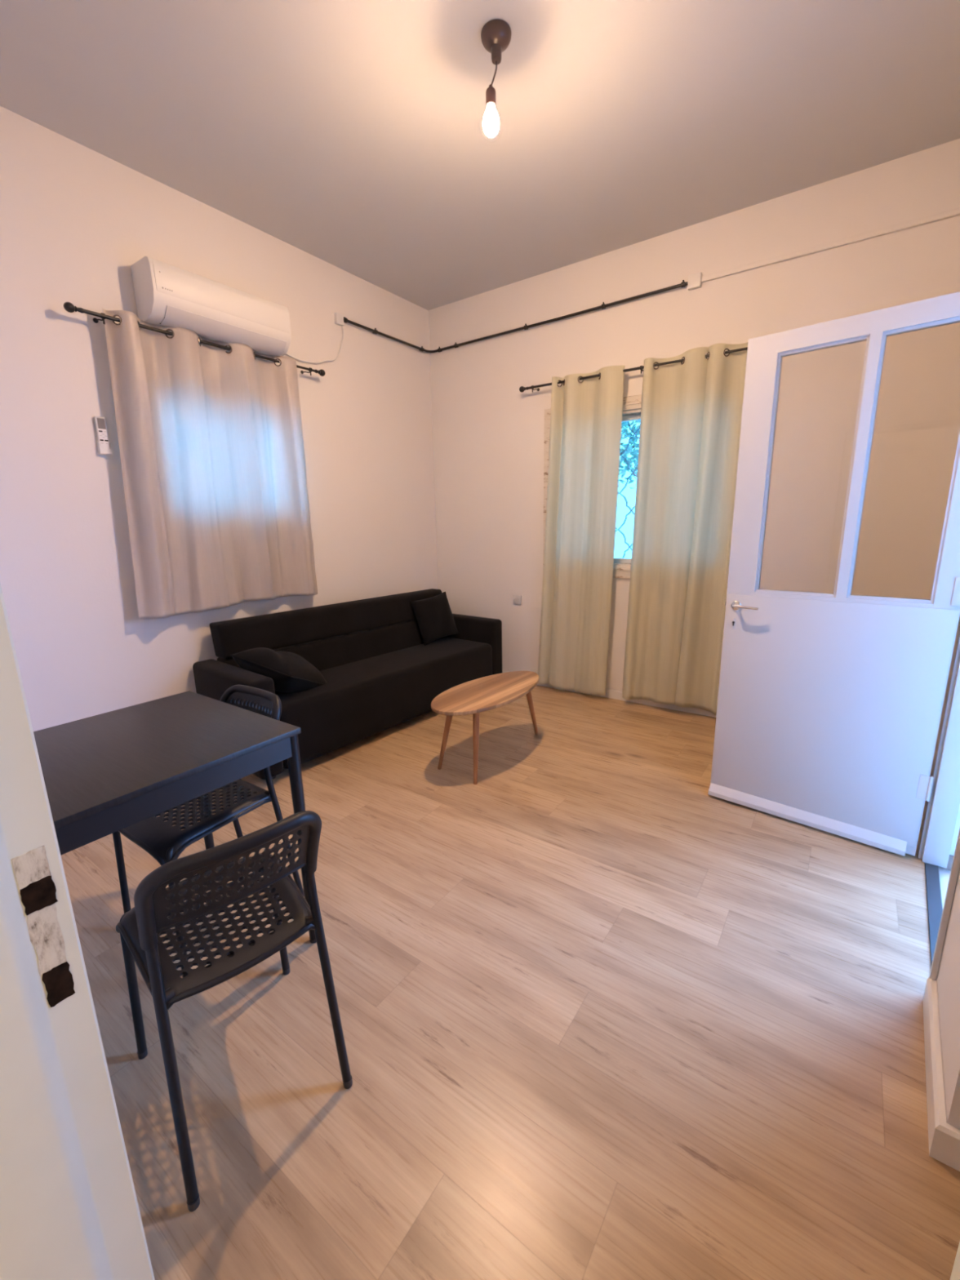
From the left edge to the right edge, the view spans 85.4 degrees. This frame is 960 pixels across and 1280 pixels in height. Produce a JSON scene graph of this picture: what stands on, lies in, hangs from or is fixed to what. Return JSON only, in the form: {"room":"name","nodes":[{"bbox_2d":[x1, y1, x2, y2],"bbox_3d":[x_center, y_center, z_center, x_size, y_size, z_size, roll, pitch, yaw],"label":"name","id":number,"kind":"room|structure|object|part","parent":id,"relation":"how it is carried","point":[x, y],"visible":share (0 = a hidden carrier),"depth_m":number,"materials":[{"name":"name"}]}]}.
{"room":"living room","nodes":[
{"label":"living room","id":0,"kind":"room"},
{"bbox_2d":[0,106,438,731],"bbox_3d":[-1.526,-0.914,3.318,0.260,3.067,4.060,8,15,34],"label":"wall","id":1,"kind":"structure","parent":0,"point":[75,220],"depth_m":2.64,"materials":[{"name":"paint"}]},
{"bbox_2d":[95,435,112,454],"bbox_3d":[-1.858,-0.964,2.572,0.028,0.085,0.054,8,15,34],"label":"remote holder","id":2,"kind":"object","parent":1,"relation":"attached to","point":[100,451],"visible":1,"depth_m":2.56,"materials":[{"name":"white plastic"}]},
{"bbox_2d":[93,416,110,449],"bbox_3d":[-1.858,-1.011,2.561,0.018,0.165,0.045,8,15,34],"label":"remote control","id":3,"kind":"object","parent":2,"relation":"in","point":[100,422],"visible":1,"depth_m":2.55,"materials":[{"name":"white plastic"}]},
{"bbox_2d":[63,302,325,376],"bbox_3d":[-1.477,-1.633,2.918,0.110,0.062,1.436,8,15,34],"label":"curtain rod","id":4,"kind":"object","parent":1,"relation":"attached to","point":[68,307],"visible":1,"depth_m":2.61,"materials":[{"name":"black metal"}]},
{"bbox_2d":[102,306,317,619],"bbox_3d":[-1.460,-0.934,3.005,0.117,1.491,1.146,8,15,34],"label":"curtain","id":5,"kind":"object","parent":4,"relation":"hanging from","point":[212,458],"visible":1,"depth_m":2.92,"materials":[{"name":"beige fabric"}]},
{"bbox_2d":[130,256,291,356],"bbox_3d":[-1.432,-1.792,2.864,0.206,0.268,0.770,8,15,34],"label":"air conditioner","id":6,"kind":"object","parent":1,"relation":"attached to","point":[166,295],"visible":0.96,"depth_m":2.73,"materials":[{"name":"white plastic"}]},
{"bbox_3d":[-1.358,-1.813,2.806,0.022,0.148,0.740,8,15,34],"label":"panel","id":7,"kind":"part","parent":6,"relation":"part of","materials":[{"name":"white plastic"}]},
{"bbox_2d":[333,312,344,325],"bbox_3d":[-0.974,-2.220,3.603,0.028,0.068,0.065,8,15,34],"label":"junction box","id":8,"kind":"object","parent":1,"relation":"attached to","point":[339,318],"visible":1,"depth_m":3.59,"materials":[{"name":"white plastic"}]},
{"bbox_2d":[285,325,344,363],"bbox_3d":[-1.103,-1.997,3.458,0.020,0.310,0.523,8,15,34],"label":"cable","id":9,"kind":"object","parent":8,"relation":"hanging from","point":[341,326],"visible":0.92,"depth_m":3.54,"materials":[{"name":"white plastic"}]},
{"bbox_2d":[0,0,959,310],"bbox_3d":[0.209,-2.210,1.714,4.700,0.100,4.200,8,15,34],"label":"ceiling","id":10,"kind":"structure","parent":0,"point":[349,134],"depth_m":2.22,"materials":[{"name":"paint"}]},
{"bbox_2d":[480,18,511,137],"bbox_3d":[0.061,-2.041,1.915,0.111,0.312,0.111,8,15,34],"label":"pendant lamp","id":11,"kind":"object","parent":10,"relation":"hanging from","point":[495,34],"visible":1,"depth_m":1.89,"materials":[{"name":"white glass"}]},
{"bbox_2d":[485,84,495,106],"bbox_3d":[0.040,-2.011,1.921,0.037,0.063,0.037,8,15,34],"label":"socket","id":12,"kind":"object","parent":11,"relation":"attached to","point":[491,91],"depth_m":1.91,"materials":[{"name":"brown plastic"}]},
{"bbox_3d":[0.041,-1.935,1.938,0.063,0.095,0.063,8,15,34],"label":"bulb","id":13,"kind":"part","parent":11,"relation":"part of","materials":[{"name":"white glass"}]},
{"bbox_3d":[0.050,-2.075,1.907,0.028,0.083,0.006,-1,13,0],"label":"cord","id":14,"kind":"part","parent":11,"relation":"part of","materials":[{"name":"brown metal"}]},
{"bbox_2d":[61,684,959,1279],"bbox_3d":[2.055,0.880,2.250,7.800,0.100,5.800,8,15,34],"label":"floor","id":15,"kind":"structure","parent":0,"point":[605,1015],"depth_m":1.39,"materials":[{"name":"beige laminate"}]},
{"bbox_2d":[33,690,316,943],"bbox_3d":[-1.000,0.656,1.574,0.670,0.750,0.670,8,15,34],"label":"dining table","id":16,"kind":"object","parent":15,"relation":"on","point":[105,774],"visible":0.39,"depth_m":1.42,"materials":[{"name":"black wood"}]},
{"bbox_3d":[-1.076,0.567,2.003,0.037,0.727,0.037,8,15,34],"label":"leg","id":17,"kind":"part","parent":16,"relation":"part of","materials":[{"name":"black metal"}]},
{"bbox_3d":[-0.562,0.637,1.648,0.037,0.727,0.037,8,15,34],"label":"leg","id":18,"kind":"part","parent":16,"relation":"part of","materials":[{"name":"black metal"}]},
{"bbox_2d":[112,684,304,977],"bbox_3d":[-0.927,0.597,1.783,0.402,0.771,0.490,7,15,33],"label":"dining chair","id":19,"kind":"object","parent":15,"relation":"on","point":[164,842],"visible":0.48,"depth_m":1.71,"materials":[{"name":"black plastic"}]},
{"bbox_3d":[-1.085,0.746,1.864,0.044,0.443,0.373,9,16,39],"label":"leg","id":20,"kind":"part","parent":19,"relation":"part of","materials":[{"name":"black metal"}]},
{"bbox_3d":[-0.952,0.575,1.742,0.376,0.073,0.388,7,15,33],"label":"seat","id":21,"kind":"part","parent":19,"relation":"part of","materials":[{"name":"black plastic"}]},
{"bbox_3d":[-0.821,0.781,1.688,0.044,0.443,0.373,6,14,28],"label":"leg","id":22,"kind":"part","parent":19,"relation":"part of","materials":[{"name":"black metal"}]},
{"bbox_3d":[-0.967,0.626,2.026,0.024,0.604,0.093,5,14,24],"label":"leg","id":23,"kind":"part","parent":19,"relation":"part of","materials":[{"name":"black metal"}]},
{"bbox_3d":[-0.828,0.276,1.869,0.320,0.152,0.090,7,15,33],"label":"backrest","id":24,"kind":"part","parent":19,"relation":"part of","materials":[{"name":"black plastic"}]},
{"bbox_3d":[-0.696,0.661,1.845,0.024,0.604,0.093,11,18,43],"label":"leg","id":25,"kind":"part","parent":19,"relation":"part of","materials":[{"name":"black metal"}]},
{"bbox_2d":[115,810,352,1211],"bbox_3d":[-0.596,0.714,1.233,0.402,0.771,0.490,-12,17,-40],"label":"dining chair","id":26,"kind":"object","parent":15,"relation":"on","point":[153,915],"visible":1,"depth_m":1.09,"materials":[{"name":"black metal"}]},
{"bbox_3d":[-0.747,0.889,1.203,0.373,0.443,0.044,10,17,41],"label":"leg","id":27,"kind":"part","parent":26,"relation":"part of","materials":[{"name":"black metal"}]},
{"bbox_3d":[-0.605,0.845,1.023,0.024,0.604,0.093,-9,15,-31],"label":"leg","id":28,"kind":"part","parent":26,"relation":"part of","materials":[{"name":"black metal"}]},
{"bbox_3d":[-0.625,0.677,1.258,0.376,0.073,0.388,-12,17,-40],"label":"seat","id":29,"kind":"part","parent":26,"relation":"part of","materials":[{"name":"black plastic"}]},
{"bbox_3d":[-0.478,0.458,1.033,0.320,0.152,0.090,-12,17,-40],"label":"backrest","id":30,"kind":"part","parent":26,"relation":"part of","materials":[{"name":"black plastic"}]},
{"bbox_3d":[-0.508,0.837,1.410,0.044,0.443,0.373,-10,15,-34],"label":"leg","id":31,"kind":"part","parent":26,"relation":"part of","materials":[{"name":"black metal"}]},
{"bbox_3d":[-0.360,0.792,1.234,0.093,0.604,0.024,9,16,37],"label":"leg","id":32,"kind":"part","parent":26,"relation":"part of","materials":[{"name":"black metal"}]},
{"bbox_2d":[192,588,502,779],"bbox_3d":[-0.748,0.160,3.639,0.720,0.802,2.100,9,16,38],"label":"sofa","id":33,"kind":"object","parent":15,"relation":"on","point":[375,662],"visible":0.63,"depth_m":3.40,"materials":[{"name":"black fabric"}]},
{"bbox_3d":[-1.363,0.424,2.911,0.700,0.540,0.130,9,16,38],"label":"armrest","id":34,"kind":"part","parent":33,"relation":"part of","materials":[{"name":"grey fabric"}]},
{"bbox_2d":[230,647,326,693],"bbox_3d":[-1.154,0.182,3.036,0.444,0.304,0.377,3,13,20],"label":"throw cushion","id":35,"kind":"object","parent":33,"relation":"on","point":[290,672],"visible":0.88,"depth_m":2.89,"materials":[{"name":"black fabric"}]},
{"bbox_3d":[-0.933,-0.162,3.716,0.180,0.202,1.870,9,16,38],"label":"backrest","id":36,"kind":"part","parent":33,"relation":"part of","materials":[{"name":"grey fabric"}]},
{"bbox_3d":[-0.890,0.089,3.740,0.210,0.300,1.870,9,16,38],"label":"backrest","id":37,"kind":"part","parent":33,"relation":"part of","materials":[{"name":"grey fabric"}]},
{"bbox_3d":[-0.706,0.332,3.646,0.620,0.366,1.844,9,16,38],"label":"seat","id":38,"kind":"part","parent":33,"relation":"part of","materials":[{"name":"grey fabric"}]},
{"bbox_2d":[409,591,458,645],"bbox_3d":[-0.357,-0.177,4.159,0.398,0.382,0.173,-13,17,-43],"label":"throw cushion","id":39,"kind":"object","parent":33,"relation":"on","point":[433,615],"visible":1,"depth_m":4.09,"materials":[{"name":"black fabric"}]},
{"bbox_3d":[-0.122,0.064,4.398,0.700,0.540,0.130,9,16,38],"label":"armrest","id":40,"kind":"part","parent":33,"relation":"part of","materials":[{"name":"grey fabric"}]},
{"bbox_2d":[431,671,538,784],"bbox_3d":[0.068,0.480,3.012,0.398,0.420,0.880,9,16,37],"label":"coffee table","id":41,"kind":"object","parent":15,"relation":"on","point":[475,696],"visible":1,"depth_m":2.87,"materials":[{"name":"brown wood"}]},
{"bbox_3d":[-0.186,0.524,2.886,0.114,0.401,0.036,-3,13,-6],"label":"leg","id":42,"kind":"part","parent":41,"relation":"part of","materials":[{"name":"brown wood"}]},
{"bbox_3d":[-0.019,0.553,2.741,0.036,0.401,0.110,0,13,6],"label":"leg","id":43,"kind":"part","parent":41,"relation":"part of","materials":[{"name":"brown wood"}]},
{"bbox_3d":[0.324,0.429,3.260,0.037,0.401,0.166,9,16,37],"label":"leg","id":44,"kind":"part","parent":41,"relation":"part of","materials":[{"name":"brown wood"}]},
{"bbox_2d":[428,138,959,691],"bbox_3d":[1.228,-1.050,3.682,3.800,3.067,0.260,8,15,34],"label":"wall","id":45,"kind":"structure","parent":0,"point":[488,434],"depth_m":3.08,"materials":[{"name":"paint"}]},
{"bbox_2d":[343,280,687,352],"bbox_3d":[0.157,-2.211,3.417,2.089,0.049,0.950,8,15,34],"label":"pipe","id":46,"kind":"object","parent":45,"relation":"attached to","point":[683,284],"visible":1,"depth_m":3.73,"materials":[{"name":"black metal"}]},
{"bbox_2d":[513,595,521,604],"bbox_3d":[0.311,-0.334,4.343,0.078,0.078,0.015,8,15,34],"label":"wall outlet","id":47,"kind":"object","parent":45,"relation":"attached to","point":[517,598],"visible":1,"depth_m":4.34,"materials":[{"name":"grey paint"}]},
{"bbox_2d":[542,394,642,578],"bbox_3d":[1.105,-1.052,3.663,1.410,1.225,0.150,8,15,34],"label":"window","id":48,"kind":"structure","parent":45,"relation":"in","point":[632,405],"depth_m":3.79,"materials":[{"name":"white paint"}]},
{"bbox_2d":[615,421,639,558],"bbox_3d":[1.214,-1.084,3.815,1.406,1.065,0.016,8,15,34],"label":"window grille","id":49,"kind":"object","parent":48,"relation":"attached to","point":[634,433],"visible":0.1,"depth_m":3.88,"materials":[{"name":"grey metal"}]},
{"bbox_2d":[502,670,715,717],"bbox_3d":[1.064,0.423,3.979,3.523,0.070,0.014,8,15,34],"label":"baseboard","id":50,"kind":"structure","parent":45,"relation":"attached to","point":[610,693],"depth_m":3.85,"materials":[{"name":"white wood"}]},
{"bbox_2d":[519,346,747,392],"bbox_3d":[1.037,-1.766,3.415,1.766,0.063,0.110,8,15,34],"label":"curtain rod","id":51,"kind":"object","parent":45,"relation":"attached to","point":[522,388],"visible":0.48,"depth_m":3.41,"materials":[{"name":"black metal"}]},
{"bbox_2d":[537,365,625,695],"bbox_3d":[0.714,-0.720,3.856,0.639,2.316,0.082,8,15,34],"label":"curtain","id":52,"kind":"object","parent":51,"relation":"hanging from","point":[586,418],"visible":1,"depth_m":3.81,"materials":[{"name":"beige fabric"}]},
{"bbox_2d":[622,342,747,715],"bbox_3d":[1.352,-0.647,3.410,0.771,2.296,0.080,8,15,34],"label":"curtain","id":53,"kind":"object","parent":51,"relation":"hanging from","point":[691,411],"visible":0.93,"depth_m":3.40,"materials":[{"name":"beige fabric"}]},
{"bbox_2d":[687,271,702,290],"bbox_3d":[1.308,-2.183,3.167,0.076,0.076,0.034,8,15,34],"label":"junction box","id":54,"kind":"object","parent":45,"relation":"attached to","point":[695,281],"visible":1,"depth_m":3.15,"materials":[{"name":"white plastic"}]},
{"bbox_2d":[702,207,959,282],"bbox_3d":[1.896,-2.106,2.768,1.350,0.028,0.022,8,15,34],"label":"cable trunking","id":55,"kind":"object","parent":45,"relation":"attached to","point":[954,212],"visible":1,"depth_m":2.76,"materials":[{"name":"paint"}]},
{"bbox_2d":[923,616,959,1128],"bbox_3d":[1.787,-0.609,1.675,0.160,3.067,2.467,9,16,37],"label":"wall","id":56,"kind":"structure","parent":0,"point":[948,980],"depth_m":1.24,"materials":[{"name":"paint"}]},
{"bbox_2d":[924,862,942,964],"bbox_3d":[1.538,0.957,1.756,0.039,0.026,0.803,9,16,37],"label":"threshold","id":57,"kind":"structure","parent":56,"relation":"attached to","point":[935,908],"depth_m":1.83,"materials":[{"name":"grey metal"}]},
{"bbox_2d":[917,622,959,980],"bbox_3d":[1.537,-0.099,1.541,0.085,2.140,0.889,9,16,37],"label":"doorway","id":58,"kind":"structure","parent":56,"relation":"in","point":[940,813],"depth_m":1.95,"materials":[{"name":"grey paint"}]},
{"bbox_2d":[707,291,959,856],"bbox_3d":[1.420,-0.186,2.103,0.810,2.045,0.091,10,17,41],"label":"door","id":59,"kind":"structure","parent":58,"relation":"attached to","point":[829,707],"depth_m":2.14,"materials":[{"name":"grey paint"}]},
{"bbox_3d":[1.144,-0.153,2.335,0.042,0.042,0.042,10,17,41],"label":"handle","id":60,"kind":"part","parent":59,"relation":"part of","materials":[{"name":"silver metal"}]},
{"bbox_3d":[1.171,-0.143,2.292,0.102,0.017,0.018,10,17,41],"label":"lever","id":61,"kind":"part","parent":59,"relation":"part of","materials":[{"name":"silver metal"}]},
{"bbox_3d":[1.428,0.308,2.218,0.783,0.954,0.005,10,17,41],"label":"panel","id":62,"kind":"part","parent":59,"relation":"part of","materials":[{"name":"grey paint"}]},
{"bbox_2d":[922,977,959,1171],"bbox_3d":[1.364,1.056,1.105,0.656,0.085,0.465,8,15,34],"label":"baseboard","id":63,"kind":"structure","parent":56,"relation":"attached to","point":[944,1139],"depth_m":1.18,"materials":[{"name":"white wood"}]},
{"bbox_2d":[942,854,953,871],"bbox_3d":[1.851,0.869,2.003,0.100,0.062,0.011,8,15,34],"label":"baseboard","id":64,"kind":"structure","parent":56,"relation":"attached to","point":[951,857],"depth_m":2.02,"materials":[{"name":"white tile"}]},
{"bbox_3d":[-0.755,-0.299,0.519,4.300,3.067,0.200,8,15,34],"label":"wall","id":65,"kind":"structure","parent":0,"visible":0},
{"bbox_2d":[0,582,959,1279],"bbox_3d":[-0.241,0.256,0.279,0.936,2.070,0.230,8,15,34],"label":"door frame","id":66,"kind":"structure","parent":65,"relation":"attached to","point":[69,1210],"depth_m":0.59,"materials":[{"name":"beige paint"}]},
{"bbox_3d":[-0.489,0.250,0.568,0.001,0.042,0.029,8,15,34],"label":"strike plate","id":67,"kind":"part","parent":66,"relation":"part of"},
{"label":"outside","id":68,"kind":"structure","parent":0,"visible":0},
{"bbox_3d":[3.120,0.500,5.663,23.000,0.100,23.000,8,15,34],"label":"ground","id":69,"kind":"structure","parent":68,"visible":0},
{"bbox_2d":[617,419,640,488],"bbox_3d":[1.480,-1.094,5.063,2.332,3.352,1.334,8,15,34],"label":"tree","id":70,"kind":"object","parent":69,"relation":"on","point":[631,449],"visible":0.13,"depth_m":4.90,"materials":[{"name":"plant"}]}
]}

